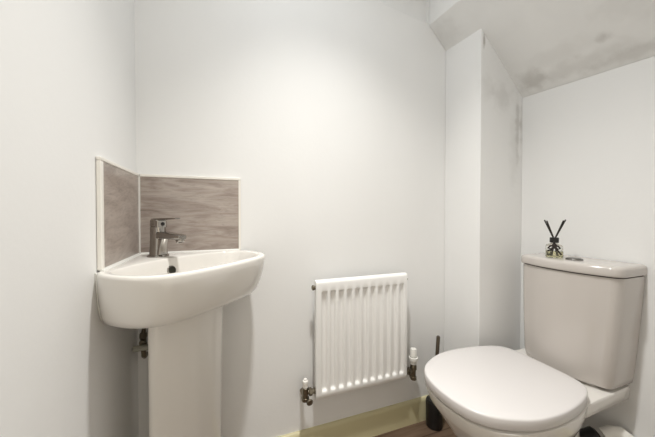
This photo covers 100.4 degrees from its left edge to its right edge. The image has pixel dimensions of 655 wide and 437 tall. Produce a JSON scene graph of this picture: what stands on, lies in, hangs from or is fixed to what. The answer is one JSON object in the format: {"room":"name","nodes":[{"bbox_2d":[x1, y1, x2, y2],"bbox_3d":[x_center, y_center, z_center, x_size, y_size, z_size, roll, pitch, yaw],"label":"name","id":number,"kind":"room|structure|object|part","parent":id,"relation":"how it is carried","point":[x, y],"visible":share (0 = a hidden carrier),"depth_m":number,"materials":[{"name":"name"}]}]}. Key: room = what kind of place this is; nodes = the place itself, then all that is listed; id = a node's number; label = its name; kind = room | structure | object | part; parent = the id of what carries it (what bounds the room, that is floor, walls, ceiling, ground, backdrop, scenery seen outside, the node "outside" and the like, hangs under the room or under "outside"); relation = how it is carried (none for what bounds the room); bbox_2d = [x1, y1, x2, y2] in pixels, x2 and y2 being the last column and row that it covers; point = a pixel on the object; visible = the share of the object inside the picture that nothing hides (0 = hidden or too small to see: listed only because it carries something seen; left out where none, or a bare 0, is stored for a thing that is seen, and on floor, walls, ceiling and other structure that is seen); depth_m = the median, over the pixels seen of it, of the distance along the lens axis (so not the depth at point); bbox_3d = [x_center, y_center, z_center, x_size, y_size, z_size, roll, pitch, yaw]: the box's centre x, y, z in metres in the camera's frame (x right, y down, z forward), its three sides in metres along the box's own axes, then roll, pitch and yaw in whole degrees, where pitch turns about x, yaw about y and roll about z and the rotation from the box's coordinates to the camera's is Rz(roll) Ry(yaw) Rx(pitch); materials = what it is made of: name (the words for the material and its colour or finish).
{"room":"bathroom","nodes":[
{"label":"bathroom","id":0,"kind":"room"},
{"bbox_2d":[0,0,138,436],"bbox_3d":[-0.435,-0.216,0.227,0.100,2.360,1.570,0,1,-20],"label":"wall","id":1,"kind":"structure","parent":0,"point":[67,67],"depth_m":0.48,"materials":[{"name":"white paint"}]},
{"bbox_2d":[96,156,140,270],"bbox_3d":[-0.566,-0.013,0.755,0.012,0.261,0.292,0,1,-20],"label":"tile","id":2,"kind":"structure","parent":1,"relation":"attached to","point":[117,186],"depth_m":0.71,"materials":[{"name":"tile"}]},
{"bbox_3d":[-0.519,-0.007,0.624,0.010,0.251,0.015,0,1,-20],"label":"edge trim","id":3,"kind":"part","parent":2,"relation":"part of","materials":[{"name":"white plastic"}]},
{"bbox_3d":[-0.567,-0.139,0.753,0.010,0.009,0.292,0,1,-20],"label":"trim","id":4,"kind":"part","parent":2,"relation":"part of","materials":[{"name":"white plastic"}]},
{"bbox_2d":[134,0,445,436],"bbox_3d":[0.073,-0.231,1.194,1.517,2.360,0.100,0,1,-20],"label":"wall","id":5,"kind":"structure","parent":0,"point":[329,115],"depth_m":1.08,"materials":[{"name":"white paint"}]},
{"bbox_2d":[140,174,240,252],"bbox_3d":[-0.462,-0.015,0.943,0.311,0.261,0.010,0,1,-20],"label":"tile","id":6,"kind":"structure","parent":5,"relation":"attached to","point":[208,209],"depth_m":0.94,"materials":[{"name":"tile"}]},
{"bbox_3d":[-0.462,-0.141,0.941,0.311,0.009,0.010,0,1,-20],"label":"trim","id":7,"kind":"part","parent":6,"relation":"part of","materials":[{"name":"white plastic"}]},
{"bbox_3d":[-0.320,-0.012,0.995,0.008,0.251,0.010,0,1,-20],"label":"edge trim","id":8,"kind":"part","parent":6,"relation":"part of","materials":[{"name":"white plastic"}]},
{"bbox_2d":[278,395,427,436],"bbox_3d":[-0.025,0.898,1.114,1.267,0.105,0.015,0,1,-20],"label":"baseboard","id":9,"kind":"structure","parent":5,"relation":"attached to","point":[382,420],"depth_m":1.19,"materials":[{"name":"beige paint"}]},
{"bbox_2d":[300,272,417,405],"bbox_3d":[0.143,0.474,1.135,0.526,0.477,0.079,0,1,-20],"label":"radiator","id":10,"kind":"object","parent":5,"relation":"attached to","point":[361,321],"visible":1,"depth_m":1.10,"materials":[{"name":"white metal"}]},
{"bbox_2d":[374,418,455,436],"bbox_3d":[0.325,1.010,0.522,1.717,0.100,1.570,0,1,-20],"label":"floor","id":11,"kind":"structure","parent":0,"point":[420,429],"depth_m":1.21,"materials":[{"name":"brown wood"}]},
{"bbox_2d":[95,249,264,436],"bbox_3d":[-0.371,0.534,0.781,0.395,0.843,0.392,0,1,-20],"label":"basin","id":12,"kind":"object","parent":11,"relation":"on","point":[180,297],"visible":1,"depth_m":0.72,"materials":[{"name":"white ceramic"}]},
{"bbox_3d":[-0.577,0.402,0.847,0.044,0.018,0.018,0,1,-20],"label":"valve handle","id":13,"kind":"part","parent":12,"relation":"part of","materials":[{"name":"grey plastic"}]},
{"bbox_2d":[147,218,186,257],"bbox_3d":[-0.485,0.057,0.824,0.142,0.120,0.060,0,1,25],"label":"mixer tap","id":14,"kind":"object","parent":12,"relation":"on","point":[159,237],"visible":1,"depth_m":0.82,"materials":[{"name":"silver metal"}]},
{"bbox_3d":[-0.486,0.003,0.824,0.103,0.011,0.028,0,1,25],"label":"lever","id":15,"kind":"part","parent":14,"relation":"part of","materials":[{"name":"silver metal"}]},
{"bbox_3d":[-0.469,0.051,0.817,0.107,0.024,0.033,0,1,25],"label":"spout","id":16,"kind":"part","parent":14,"relation":"part of","materials":[{"name":"silver metal"}]},
{"bbox_3d":[-0.370,0.184,0.776,0.392,0.132,0.391,0,1,-20],"label":"bowl","id":17,"kind":"part","parent":12,"relation":"part of","materials":[{"name":"white ceramic"}]},
{"bbox_2d":[426,335,442,430],"bbox_3d":[0.489,0.744,1.250,0.075,0.409,0.075,0,1,-20],"label":"toilet brush","id":18,"kind":"object","parent":11,"relation":"on","point":[434,419],"visible":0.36,"depth_m":1.23,"materials":[{"name":"black plastic"}]},
{"bbox_3d":[0.500,0.679,1.252,0.035,0.280,0.016,0,1,-20],"label":"handle","id":19,"kind":"part","parent":18,"relation":"part of","materials":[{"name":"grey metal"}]},
{"bbox_2d":[424,253,646,436],"bbox_3d":[0.638,0.546,0.918,0.647,0.816,0.365,0,1,-20],"label":"toilet","id":20,"kind":"object","parent":11,"relation":"on","point":[577,361],"visible":1,"depth_m":0.86,"materials":[{"name":"white ceramic"}]},
{"bbox_3d":[0.546,0.522,0.884,0.451,0.034,0.365,0,1,-20],"label":"lid","id":21,"kind":"part","parent":20,"relation":"part of","materials":[{"name":"white plastic"}]},
{"bbox_2d":[545,243,562,257],"bbox_3d":[0.835,0.115,1.005,0.049,0.056,0.049,1,1,33],"label":"bottle","id":22,"kind":"object","parent":20,"relation":"on","point":[552,250],"depth_m":0.99,"materials":[{"name":"clear glass"}]},
{"bbox_2d":[544,220,565,257],"bbox_3d":[0.833,0.073,1.001,0.064,0.140,0.060,1,1,38],"label":"reed diffuser","id":23,"kind":"object","parent":20,"relation":"on","point":[553,249],"visible":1,"depth_m":0.99,"materials":[{"name":"clear glass"}]},
{"bbox_3d":[0.871,0.160,0.972,0.167,0.034,0.306,0,1,-20],"label":"cistern lid","id":24,"kind":"part","parent":20,"relation":"part of","materials":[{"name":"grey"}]},
{"bbox_2d":[444,29,521,351],"bbox_3d":[0.719,0.072,1.276,0.250,1.753,0.198,0,1,-20],"label":"wall column","id":25,"kind":"structure","parent":0,"point":[483,104],"depth_m":1.19,"materials":[{"name":"white paint"}]},
{"bbox_2d":[429,0,654,97],"bbox_3d":[0.873,-0.920,0.693,0.350,0.965,1.370,0,1,-20],"label":"ceiling","id":26,"kind":"structure","parent":0,"point":[542,45],"depth_m":0.99,"materials":[{"name":"white paint"}]},
{"bbox_2d":[520,56,654,436],"bbox_3d":[1.084,-0.225,0.780,0.100,2.360,1.570,0,1,-20],"label":"wall","id":27,"kind":"structure","parent":0,"point":[588,143],"depth_m":0.96,"materials":[{"name":"white paint"}]}
]}

